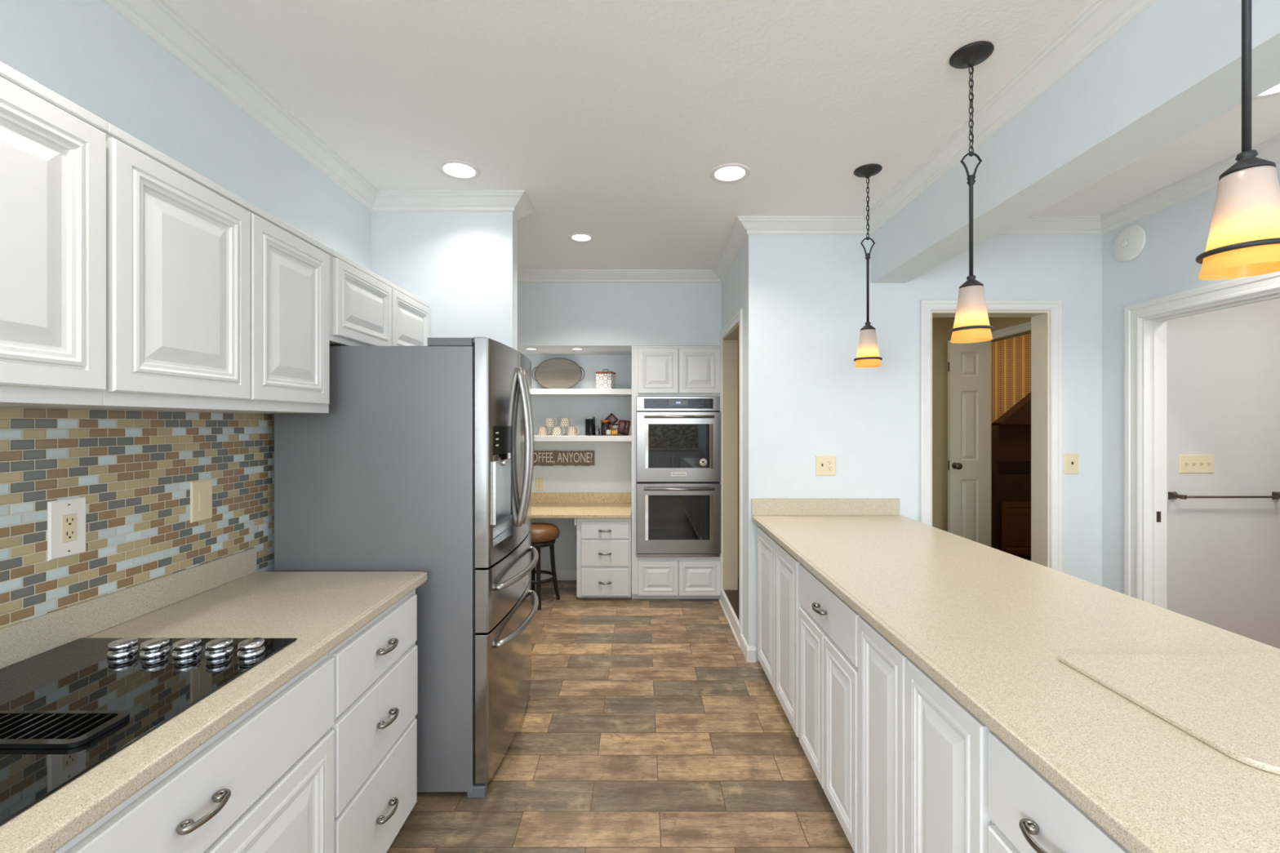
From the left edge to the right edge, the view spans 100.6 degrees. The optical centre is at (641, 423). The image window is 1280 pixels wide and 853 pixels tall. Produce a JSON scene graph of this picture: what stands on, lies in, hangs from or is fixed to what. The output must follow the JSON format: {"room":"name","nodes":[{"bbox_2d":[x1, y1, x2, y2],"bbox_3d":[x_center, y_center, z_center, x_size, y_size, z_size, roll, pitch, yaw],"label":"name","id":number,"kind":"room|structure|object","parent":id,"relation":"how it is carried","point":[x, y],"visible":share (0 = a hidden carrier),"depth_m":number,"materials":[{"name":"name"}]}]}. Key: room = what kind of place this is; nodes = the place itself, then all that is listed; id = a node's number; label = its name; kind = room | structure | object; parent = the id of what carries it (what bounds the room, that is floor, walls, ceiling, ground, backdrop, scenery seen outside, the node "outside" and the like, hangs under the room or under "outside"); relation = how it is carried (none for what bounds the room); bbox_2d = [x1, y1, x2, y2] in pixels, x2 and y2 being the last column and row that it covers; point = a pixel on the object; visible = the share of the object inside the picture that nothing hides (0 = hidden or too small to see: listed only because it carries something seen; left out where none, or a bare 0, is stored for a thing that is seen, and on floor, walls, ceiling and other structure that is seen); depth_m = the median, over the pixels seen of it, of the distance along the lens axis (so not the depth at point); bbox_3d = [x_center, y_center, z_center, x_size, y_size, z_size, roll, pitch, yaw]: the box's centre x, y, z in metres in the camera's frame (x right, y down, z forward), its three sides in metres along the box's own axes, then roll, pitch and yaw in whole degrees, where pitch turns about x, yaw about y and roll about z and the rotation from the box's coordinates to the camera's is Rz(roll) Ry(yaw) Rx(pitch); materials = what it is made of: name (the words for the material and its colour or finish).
{"room":"kitchen","nodes":[
{"label":"kitchen","id":0,"kind":"room"},
{"bbox_2d":[0,0,371,571],"bbox_3d":[-1.527,0.107,0.665,0.120,2.685,8.770,0,0,0],"label":"wall","id":1,"kind":"structure","parent":0,"point":[85,52],"depth_m":1.64,"materials":[{"name":"paint"}]},
{"bbox_2d":[0,61,107,405],"bbox_3d":[-1.305,-0.347,0.741,0.322,0.616,0.822,0,0,0],"label":"upper cabinet","id":2,"kind":"object","parent":1,"relation":"attached to","point":[53,148],"visible":1,"depth_m":1.03,"materials":[{"name":"white wood"}]},
{"bbox_2d":[0,407,274,628],"bbox_3d":[-1.464,0.259,1.254,0.006,0.595,3.268,0,0,0],"label":"backsplash","id":3,"kind":"structure","parent":1,"relation":"attached to","point":[134,470],"depth_m":1.50,"materials":[{"name":"multicoloured tile"}]},
{"bbox_2d":[47,497,85,560],"bbox_3d":[-1.457,0.265,1.351,0.008,0.146,0.089,0,0,0],"label":"outlet plate","id":4,"kind":"object","parent":3,"relation":"attached to","point":[66,518],"visible":1,"depth_m":1.34,"materials":[{"name":"white plastic"}]},
{"bbox_2d":[62,513,76,542],"bbox_3d":[-1.454,0.265,1.351,0.002,0.070,0.034,0,0,0],"label":"receptacle","id":5,"kind":"object","parent":4,"relation":"attached to","point":[68,520],"depth_m":1.35,"materials":[{"name":"beige plastic"}]},
{"bbox_2d":[190,479,212,523],"bbox_3d":[-1.456,0.255,1.763,0.010,0.134,0.086,0,0,0],"label":"light switch","id":6,"kind":"object","parent":3,"relation":"attached to","point":[201,491],"visible":1,"depth_m":1.75,"materials":[{"name":"beige plastic"}]},
{"bbox_2d":[0,122,332,413],"bbox_3d":[-1.305,-0.347,1.569,0.322,0.616,0.832,0,0,0],"label":"upper cabinet","id":7,"kind":"object","parent":1,"relation":"attached to","point":[215,302],"visible":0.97,"depth_m":1.39,"materials":[{"name":"white wood"}]},
{"bbox_2d":[328,248,430,346],"bbox_3d":[-1.305,-0.483,2.438,0.322,0.343,0.901,0,0,0],"label":"upper cabinet","id":8,"kind":"object","parent":1,"relation":"attached to","point":[366,308],"visible":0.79,"depth_m":2.25,"materials":[{"name":"white wood"}]},
{"bbox_2d":[102,0,1155,282],"bbox_3d":[-0.034,-1.193,0.370,2.867,0.084,7.940,0,0,0],"label":"trim","id":9,"kind":"structure","parent":1,"relation":"attached to","point":[159,20],"depth_m":2.19,"materials":[{"name":"white wood"}]},
{"bbox_2d":[371,212,517,350],"bbox_3d":[-1.083,0.107,2.945,0.767,2.685,0.110,0,0,0],"label":"wall","id":10,"kind":"structure","parent":0,"point":[464,265],"depth_m":2.89,"materials":[{"name":"paint"}]},
{"bbox_2d":[534,570,576,580],"bbox_3d":[-1.000,1.405,3.965,0.935,0.090,1.930,0,0,0],"label":"baseboard","id":11,"kind":"structure","parent":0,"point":[561,575],"depth_m":4.92,"materials":[{"name":"white wood"}]},
{"bbox_2d":[517,282,721,570],"bbox_3d":[-0.406,0.107,4.695,2.122,2.685,0.710,0,0,0],"label":"wall","id":12,"kind":"structure","parent":0,"point":[605,320],"depth_m":4.34,"materials":[{"name":"paint"}]},
{"bbox_2d":[524,347,537,350],"bbox_3d":[-0.935,-0.635,4.520,0.105,0.006,0.105,0,0,0],"label":"recessed light","id":13,"kind":"object","parent":12,"relation":"in","point":[527,348],"visible":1,"depth_m":4.51,"materials":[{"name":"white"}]},
{"bbox_2d":[535,477,543,490],"bbox_3d":[-0.945,0.561,4.926,0.072,0.120,0.008,0,0,0],"label":"outlet plate","id":14,"kind":"object","parent":12,"relation":"attached to","point":[539,481],"visible":1,"depth_m":4.92,"materials":[{"name":"beige plastic"}]},
{"bbox_2d":[537,480,541,488],"bbox_3d":[-0.945,0.561,4.923,0.034,0.070,0.002,0,0,0],"label":"receptacle","id":15,"kind":"object","parent":14,"relation":"attached to","point":[539,482],"depth_m":4.92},
{"bbox_2d":[533,450,594,466],"bbox_3d":[-0.759,0.319,4.917,0.652,0.144,0.022,0,0,0],"label":"wooden sign","id":16,"kind":"object","parent":12,"relation":"attached to","point":[584,458],"visible":0.8,"depth_m":4.91,"materials":[{"name":"brown wood"}]},
{"bbox_2d":[571,347,583,350],"bbox_3d":[-0.545,-0.635,4.520,0.105,0.006,0.105,0,0,0],"label":"recessed light","id":17,"kind":"object","parent":12,"relation":"in","point":[573,348],"visible":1,"depth_m":4.51,"materials":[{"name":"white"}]},
{"bbox_2d":[531,388,631,395],"bbox_3d":[-0.775,-0.280,4.774,1.382,0.047,0.309,0,0,0],"label":"wall shelf","id":18,"kind":"object","parent":12,"relation":"attached to","point":[535,392],"visible":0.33,"depth_m":4.62,"materials":[{"name":"white wood"}]},
{"bbox_2d":[532,357,584,388],"bbox_3d":[-0.758,-0.455,4.860,0.482,0.301,0.071,0,0,1],"label":"oval tray","id":19,"kind":"object","parent":18,"relation":"on","point":[557,372],"visible":0.93,"depth_m":4.86,"materials":[{"name":"grey metal"}]},
{"bbox_2d":[595,368,615,388],"bbox_3d":[-0.318,-0.396,4.760,0.150,0.185,0.116,0,0,16],"label":"tin","id":20,"kind":"object","parent":18,"relation":"on","point":[604,380],"visible":0.84,"depth_m":4.71,"materials":[{"name":"white metal"}]},
{"bbox_2d":[533,435,631,441],"bbox_3d":[-0.775,0.130,4.774,1.382,0.048,0.309,0,0,0],"label":"wall shelf","id":21,"kind":"object","parent":12,"relation":"attached to","point":[549,437],"visible":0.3,"depth_m":4.62,"materials":[{"name":"white wood"}]},
{"bbox_2d":[537,426,550,435],"bbox_3d":[-0.876,0.065,4.753,0.108,0.081,0.092,0,0,-21],"label":"mug","id":22,"kind":"object","parent":21,"relation":"on","point":[542,430],"visible":1,"depth_m":4.72,"materials":[{"name":"beige ceramic"}]},
{"bbox_2d":[544,417,557,426],"bbox_3d":[-0.811,-0.016,4.753,0.108,0.081,0.092,0,0,-19],"label":"mug","id":23,"kind":"object","parent":22,"relation":"on","point":[549,421],"visible":1,"depth_m":4.72,"materials":[{"name":"beige ceramic"}]},
{"bbox_2d":[551,426,564,435],"bbox_3d":[-0.745,0.065,4.753,0.108,0.081,0.092,0,0,-21],"label":"mug","id":24,"kind":"object","parent":21,"relation":"on","point":[557,430],"visible":1,"depth_m":4.72,"materials":[{"name":"beige ceramic"}]},
{"bbox_2d":[560,417,572,426],"bbox_3d":[-0.677,-0.016,4.753,0.108,0.081,0.092,0,0,-21],"label":"mug","id":25,"kind":"object","parent":24,"relation":"on","point":[564,421],"visible":1,"depth_m":4.72,"materials":[{"name":"beige ceramic"}]},
{"bbox_2d":[567,426,579,435],"bbox_3d":[-0.611,0.065,4.753,0.108,0.081,0.092,0,0,-21],"label":"mug","id":26,"kind":"object","parent":21,"relation":"on","point":[571,431],"visible":1,"depth_m":4.72,"materials":[{"name":"beige ceramic"}]},
{"bbox_2d":[585,416,595,435],"bbox_3d":[-0.456,0.022,4.750,0.091,0.168,0.091,0,0,0],"label":"coffee grinder","id":27,"kind":"object","parent":21,"relation":"on","point":[589,420],"visible":1,"depth_m":4.71,"materials":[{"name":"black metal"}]},
{"bbox_2d":[595,426,599,435],"bbox_3d":[-0.391,0.062,4.720,0.039,0.086,0.039,0,0,0],"label":"wire caddy","id":28,"kind":"object","parent":21,"relation":"on","point":[597,429],"visible":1,"depth_m":4.71,"materials":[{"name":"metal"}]},
{"bbox_2d":[598,428,629,435],"bbox_3d":[-0.245,0.073,4.750,0.272,0.063,0.144,0,0,0],"label":"wire basket","id":29,"kind":"object","parent":21,"relation":"on","point":[600,428],"visible":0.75,"depth_m":4.68,"materials":[{"name":"metal"}]},
{"bbox_2d":[600,420,609,435],"bbox_3d":[-0.322,0.034,4.752,0.082,0.133,0.082,0,0,0],"label":"jar","id":30,"kind":"object","parent":29,"relation":"in","point":[605,424],"visible":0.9,"depth_m":4.72,"materials":[{"name":"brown glass"}]},
{"bbox_2d":[606,430,611,435],"bbox_3d":[-0.288,0.077,4.700,0.045,0.046,0.010,0,0,-6],"label":"snack packet","id":31,"kind":"object","parent":29,"relation":"in","point":[607,431],"visible":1,"depth_m":4.70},
{"bbox_2d":[604,413,617,425],"bbox_3d":[-0.268,-0.036,4.794,0.124,0.124,0.012,0,0,0],"label":"snack packet","id":32,"kind":"object","parent":29,"relation":"in","point":[612,419],"visible":0.91,"depth_m":4.79,"materials":[{"name":"brown plastic"}]},
{"bbox_2d":[611,430,617,435],"bbox_3d":[-0.235,0.079,4.700,0.056,0.042,0.010,0,0,0],"label":"snack packet","id":33,"kind":"object","parent":29,"relation":"in","point":[615,431],"visible":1,"depth_m":4.70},
{"bbox_2d":[612,424,618,430],"bbox_3d":[-0.232,0.052,4.738,0.060,0.097,0.060,0,0,0],"label":"tub","id":34,"kind":"object","parent":29,"relation":"in","point":[615,427],"visible":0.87,"depth_m":4.71,"materials":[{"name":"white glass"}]},
{"bbox_2d":[617,419,626,435],"bbox_3d":[-0.176,0.031,4.735,0.095,0.135,0.012,0,0,0],"label":"snack packet","id":35,"kind":"object","parent":29,"relation":"in","point":[622,424],"visible":0.95,"depth_m":4.73,"materials":[{"name":"plastic"}]},
{"bbox_2d":[623,420,630,435],"bbox_3d":[-0.142,0.036,4.765,0.090,0.138,0.014,0,0,0],"label":"snack packet","id":36,"kind":"object","parent":29,"relation":"in","point":[628,424],"visible":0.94,"depth_m":4.76,"materials":[{"name":"brown plastic"}]},
{"bbox_2d":[386,580,854,852],"bbox_3d":[1.567,1.510,0.915,6.307,0.120,9.270,0,0,0],"label":"floor","id":37,"kind":"structure","parent":0,"point":[646,726],"depth_m":2.31,"materials":[{"name":"brown tile"}]},
{"bbox_2d":[54,653,333,852],"bbox_3d":[-1.124,1.022,0.981,0.685,0.855,0.891,0,0,0],"label":"base cabinet","id":38,"kind":"object","parent":37,"relation":"on","point":[264,783],"visible":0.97,"depth_m":1.12,"materials":[{"name":"white wood"}]},
{"bbox_2d":[328,589,417,852],"bbox_3d":[-1.124,1.022,1.702,0.685,0.855,0.547,0,0,0],"label":"base cabinet","id":39,"kind":"object","parent":37,"relation":"on","point":[375,726],"visible":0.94,"depth_m":1.65,"materials":[{"name":"white wood"}]},
{"bbox_2d":[274,337,538,798],"bbox_3d":[-0.957,0.557,2.462,0.926,1.786,0.820,0,0,0],"label":"refrigerator","id":40,"kind":"object","parent":37,"relation":"on","point":[421,458],"visible":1,"depth_m":2.05,"materials":[{"name":"grey metal"}]},
{"bbox_2d":[530,522,559,609],"bbox_3d":[-0.856,1.134,4.315,0.380,0.632,0.380,0,0,0],"label":"bar stool","id":41,"kind":"object","parent":37,"relation":"on","point":[543,535],"visible":0.49,"depth_m":4.21,"materials":[{"name":"leather"}]},
{"bbox_2d":[576,513,631,597],"bbox_3d":[-0.307,1.111,4.615,0.446,0.678,0.626,0,0,0],"label":"base cabinet","id":42,"kind":"object","parent":37,"relation":"on","point":[603,545],"visible":0.98,"depth_m":4.34,"materials":[{"name":"white wood"}]},
{"bbox_2d":[531,492,631,518],"bbox_3d":[-0.775,0.704,4.622,1.382,0.132,0.614,0,0,0],"label":"countertop","id":43,"kind":"structure","parent":42,"relation":"on","point":[544,504],"depth_m":4.83,"materials":[{"name":"beige stone"}]},
{"bbox_2d":[631,346,719,599],"bbox_3d":[0.287,0.407,4.624,0.733,2.086,0.602,0,0,0],"label":"tall cabinet","id":44,"kind":"object","parent":37,"relation":"on","point":[656,371],"visible":0.8,"depth_m":4.33,"materials":[{"name":"white wood"}]},
{"bbox_2d":[636,396,720,556],"bbox_3d":[0.303,0.432,4.542,0.683,1.304,0.606,0,0,0],"label":"double oven","id":45,"kind":"object","parent":44,"relation":"in","point":[678,438],"visible":1,"depth_m":4.30,"materials":[{"name":"metal"}]},
{"bbox_2d":[756,525,802,737],"bbox_3d":[0.994,1.022,2.780,0.622,0.855,0.911,0,0,0],"label":"base cabinet","id":46,"kind":"object","parent":37,"relation":"on","point":[778,604],"visible":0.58,"depth_m":2.65,"materials":[{"name":"white wood"}]},
{"bbox_2d":[751,497,1279,852],"bbox_3d":[1.130,0.524,1.595,0.918,0.140,3.289,0,0,0],"label":"countertop","id":47,"kind":"structure","parent":46,"relation":"on","point":[990,626],"depth_m":1.31,"materials":[{"name":"beige stone"}]},
{"bbox_2d":[1057,654,1279,774],"bbox_3d":[1.282,0.551,1.044,0.605,0.012,0.428,0,0,0],"label":"board","id":48,"kind":"object","parent":47,"relation":"on","point":[1230,704],"visible":1,"depth_m":1.08,"materials":[{"name":"beige stone"}]},
{"bbox_2d":[799,564,860,852],"bbox_3d":[0.976,1.022,2.006,0.658,0.855,0.635,0,0,0],"label":"base cabinet","id":49,"kind":"object","parent":37,"relation":"on","point":[828,626],"visible":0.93,"depth_m":1.94,"materials":[{"name":"white wood"}]},
{"bbox_2d":[857,616,995,852],"bbox_3d":[0.994,1.022,1.374,0.622,0.855,0.624,0,0,0],"label":"base cabinet","id":50,"kind":"object","parent":37,"relation":"on","point":[922,756],"visible":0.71,"depth_m":1.34,"materials":[{"name":"white wood"}]},
{"bbox_2d":[987,731,1129,852],"bbox_3d":[0.976,1.022,0.880,0.658,0.855,0.360,0,0,0],"label":"base cabinet","id":51,"kind":"object","parent":37,"relation":"on","point":[1028,814],"visible":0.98,"depth_m":0.93,"materials":[{"name":"white wood"}]},
{"bbox_3d":[-1.124,1.022,0.087,0.685,0.855,0.893,0,0,0],"label":"base cabinet","id":52,"kind":"object","parent":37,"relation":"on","visible":0},
{"bbox_2d":[0,547,426,852],"bbox_3d":[-1.136,0.530,0.810,0.660,0.128,2.380,0,0,0],"label":"countertop","id":53,"kind":"structure","parent":52,"relation":"on","point":[225,597],"depth_m":1.39,"materials":[{"name":"beige stone"}]},
{"bbox_2d":[0,637,297,826],"bbox_3d":[-1.165,0.538,0.980,0.559,0.037,0.776,0,0,0],"label":"cooktop","id":54,"kind":"object","parent":53,"relation":"in","point":[66,709],"visible":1,"depth_m":1.07,"materials":[{"name":"black glass"}]},
{"bbox_2d":[0,710,129,748],"bbox_3d":[-1.165,0.546,0.953,0.420,0.008,0.105,0,0,0],"label":"vent","id":55,"kind":"object","parent":54,"relation":"attached to","point":[19,729],"depth_m":0.96,"materials":[{"name":"black metal"}]},
{"bbox_2d":[166,0,1279,269],"bbox_3d":[1.756,-1.295,0.915,6.687,0.120,9.270,0,0,0],"label":"ceiling","id":56,"kind":"structure","parent":0,"point":[613,118],"depth_m":2.02,"materials":[{"name":"white paint"}]},
{"bbox_2d":[437,160,480,180],"bbox_3d":[-0.885,-1.232,2.586,0.200,0.006,0.200,0,0,0],"label":"recessed light","id":57,"kind":"object","parent":56,"relation":"in","point":[455,169],"visible":1,"depth_m":2.58,"materials":[{"name":"white plastic"}]},
{"bbox_2d":[568,232,593,242],"bbox_3d":[-0.397,-1.232,3.520,0.165,0.006,0.165,0,0,0],"label":"recessed light","id":58,"kind":"object","parent":56,"relation":"in","point":[578,237],"visible":1,"depth_m":3.51,"materials":[{"name":"white plastic"}]},
{"bbox_2d":[709,163,750,182],"bbox_3d":[0.437,-1.232,2.618,0.200,0.006,0.200,0,0,0],"label":"recessed light","id":59,"kind":"object","parent":56,"relation":"in","point":[728,172],"visible":1,"depth_m":2.61,"materials":[{"name":"white plastic"}]},
{"bbox_2d":[853,164,882,368],"bbox_3d":[1.103,-0.756,2.586,0.129,0.957,0.129,0,0,0],"label":"pendant lamp","id":60,"kind":"object","parent":56,"relation":"hanging from","point":[868,353],"visible":1,"depth_m":2.56,"materials":[{"name":"metal"}]},
{"bbox_2d":[948,40,994,343],"bbox_3d":[1.103,-0.756,1.776,0.129,0.957,0.129,0,0,0],"label":"pendant lamp","id":61,"kind":"object","parent":56,"relation":"hanging from","point":[971,322],"visible":1,"depth_m":1.76,"materials":[{"name":"metal"}]},
{"bbox_2d":[871,0,1279,283],"bbox_3d":[1.506,-1.046,-0.180,0.212,0.377,6.840,0,0,0],"label":"ceiling beam","id":62,"kind":"structure","parent":56,"relation":"attached to","point":[1174,68],"depth_m":1.67,"materials":[{"name":"paint"}]},
{"bbox_2d":[1195,0,1279,279],"bbox_3d":[1.103,-0.756,0.968,0.129,0.957,0.129,0,0,0],"label":"pendant lamp","id":63,"kind":"object","parent":56,"relation":"hanging from","point":[1243,241],"visible":1,"depth_m":0.95,"materials":[{"name":"glass"}]},
{"bbox_2d":[1251,84,1279,99],"bbox_3d":[2.310,-1.232,1.920,0.200,0.006,0.200,0,0,0],"label":"recessed light","id":64,"kind":"object","parent":56,"relation":"in","point":[1275,91],"visible":0.27,"depth_m":1.98,"materials":[{"name":"white"}]},
{"bbox_2d":[721,243,744,637],"bbox_3d":[0.715,0.107,4.205,0.120,2.685,1.690,0,0,0],"label":"wall","id":65,"kind":"structure","parent":0,"point":[733,283],"depth_m":3.58,"materials":[{"name":"paint"}]},
{"bbox_2d":[719,587,740,647],"bbox_3d":[0.646,1.391,3.884,0.029,0.118,0.892,0,0,0],"label":"trim","id":66,"kind":"structure","parent":65,"relation":"attached to","point":[732,620],"depth_m":3.81,"materials":[{"name":"white wood"}]},
{"bbox_2d":[722,322,739,590],"bbox_3d":[0.715,0.328,3.885,0.120,2.015,0.770,0,0,0],"label":"trim","id":67,"kind":"structure","parent":65,"relation":"attached to","point":[730,343],"depth_m":4.26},
{"bbox_2d":[720,308,742,635],"bbox_3d":[0.648,0.353,3.884,0.014,2.194,0.895,0,0,0],"label":"trim","id":68,"kind":"structure","parent":65,"relation":"attached to","point":[738,317],"depth_m":3.45,"materials":[{"name":"white wood"}]},
{"bbox_2d":[740,634,756,662],"bbox_3d":[0.670,1.405,3.332,0.058,0.090,0.212,0,0,0],"label":"baseboard","id":69,"kind":"structure","parent":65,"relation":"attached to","point":[749,653],"depth_m":3.23,"materials":[{"name":"white wood"}]},
{"bbox_2d":[724,558,1031,621],"bbox_3d":[2.821,1.392,4.322,4.318,0.114,2.155,0,0,0],"label":"floor","id":70,"kind":"structure","parent":0,"point":[733,596],"depth_m":4.07,"materials":[{"name":"brown wood"}]},
{"bbox_2d":[991,391,1031,558],"bbox_3d":[3.765,0.404,5.309,0.930,1.860,0.153,0,0,0],"label":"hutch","id":71,"kind":"object","parent":70,"relation":"on","point":[1011,432],"visible":0.37,"depth_m":5.25,"materials":[{"name":"brown wood"}]},
{"bbox_2d":[737,317,1031,577],"bbox_3d":[1.897,0.107,4.040,2.245,2.685,1.360,0,0,0],"label":"wall","id":72,"kind":"structure","parent":0,"point":[941,326],"depth_m":4.60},
{"bbox_2d":[947,340,991,546],"bbox_3d":[2.745,0.315,4.415,0.344,2.020,0.099,0,0,0],"label":"door","id":73,"kind":"structure","parent":72,"relation":"in","point":[969,364],"depth_m":4.43,"materials":[{"name":"white wood"}]},
{"bbox_2d":[991,320,1031,339],"bbox_3d":[2.908,0.285,4.099,0.024,2.098,1.085,0,0,0],"label":"trim","id":74,"kind":"structure","parent":72,"relation":"attached to","point":[1025,326],"depth_m":4.16,"materials":[{"name":"white wood"}]},
{"bbox_2d":[744,235,1102,661],"bbox_3d":[1.792,0.107,3.300,2.275,2.685,0.120,0,0,0],"label":"wall","id":75,"kind":"structure","parent":0,"point":[806,397],"depth_m":3.24,"materials":[{"name":"blue paint"}]},
{"bbox_2d":[815,455,835,475],"bbox_3d":[1.124,0.255,3.233,0.122,0.122,0.013,0,0,0],"label":"outlet","id":76,"kind":"object","parent":75,"relation":"attached to","point":[825,465],"visible":1,"depth_m":3.23,"materials":[{"name":"beige plastic"}]},
{"bbox_2d":[826,459,832,471],"bbox_3d":[1.147,0.255,3.233,0.034,0.070,0.002,0,0,0],"label":"receptacle","id":77,"kind":"object","parent":76,"relation":"attached to","point":[829,462],"depth_m":3.23,"materials":[{"name":"beige plastic"}]},
{"bbox_2d":[931,311,1049,568],"bbox_3d":[2.126,0.381,3.307,0.727,2.138,0.137,0,0,0],"label":"trim","id":78,"kind":"structure","parent":75,"relation":"attached to","point":[1040,320],"depth_m":3.29,"materials":[{"name":"white wood"}]},
{"bbox_2d":[920,299,1062,572],"bbox_3d":[2.126,0.349,3.228,0.854,2.202,0.024,0,0,0],"label":"trim","id":79,"kind":"structure","parent":75,"relation":"attached to","point":[926,306],"depth_m":3.22,"materials":[{"name":"white wood"}]},
{"bbox_2d":[1064,453,1078,474],"bbox_3d":[2.622,0.244,3.233,0.085,0.125,0.013,0,0,0],"label":"light switch","id":80,"kind":"object","parent":75,"relation":"attached to","point":[1071,460],"visible":1,"depth_m":3.23,"materials":[{"name":"beige plastic"}]},
{"bbox_2d":[991,333,1031,422],"bbox_3d":[4.010,0.107,5.460,2.180,2.685,0.120,0,0,0],"label":"wall","id":81,"kind":"structure","parent":0,"point":[1011,357],"depth_m":5.40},
{"bbox_2d":[1102,162,1279,594],"bbox_3d":[2.870,0.107,-0.180,0.120,2.685,6.840,0,0,0],"label":"wall","id":82,"kind":"structure","parent":0,"point":[1178,233],"depth_m":3.10,"materials":[{"name":"paint"}]},
{"bbox_2d":[1111,224,1146,262],"bbox_3d":[2.791,-1.035,3.054,0.038,0.206,0.206,0,0,0],"label":"detector","id":83,"kind":"object","parent":82,"relation":"attached to","point":[1131,241],"visible":1,"depth_m":3.03,"materials":[{"name":"white plastic"}]},
{"bbox_2d":[996,134,1279,235],"bbox_3d":[2.211,-1.193,-0.180,1.198,0.084,6.840,0,0,0],"label":"trim","id":84,"kind":"structure","parent":82,"relation":"attached to","point":[1206,180],"depth_m":2.95,"materials":[{"name":"white wood"}]},
{"bbox_2d":[1156,511,1160,522],"bbox_3d":[2.887,0.520,2.967,0.030,0.060,0.002,0,0,0],"label":"strike plate","id":85,"kind":"object","parent":82,"relation":"attached to","point":[1158,513],"visible":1,"depth_m":2.97,"materials":[{"name":"brown metal"}]},
{"bbox_2d":[1124,271,1279,599],"bbox_3d":[2.798,0.385,2.575,0.024,2.130,0.991,0,0,0],"label":"trim","id":86,"kind":"structure","parent":82,"relation":"attached to","point":[1233,289],"depth_m":2.99,"materials":[{"name":"white wood"}]},
{"bbox_2d":[1142,289,1279,608],"bbox_3d":[2.873,0.430,2.575,0.129,2.040,0.810,0,0,0],"label":"trim","id":87,"kind":"structure","parent":82,"relation":"attached to","point":[1154,328],"depth_m":2.97,"materials":[{"name":"white wood"}]},
{"bbox_2d":[1167,297,1279,648],"bbox_3d":[3.825,0.107,2.160,1.790,2.685,2.360,0,0,0],"label":"wall","id":88,"kind":"structure","parent":0,"point":[1224,365],"depth_m":3.22,"materials":[{"name":"white paint"}]},
{"bbox_2d":[1178,454,1213,473],"bbox_3d":[3.347,0.243,3.211,0.207,0.108,0.017,0,0,0],"label":"light switch","id":89,"kind":"object","parent":88,"relation":"attached to","point":[1188,464],"visible":1,"depth_m":3.20,"materials":[{"name":"beige plastic"}]},
{"bbox_2d":[1168,492,1279,499],"bbox_3d":[3.530,0.435,3.180,0.674,0.044,0.080,0,0,0],"label":"towel bar","id":90,"kind":"object","parent":88,"relation":"attached to","point":[1171,495],"visible":1,"depth_m":3.15,"materials":[{"name":"brown metal"}]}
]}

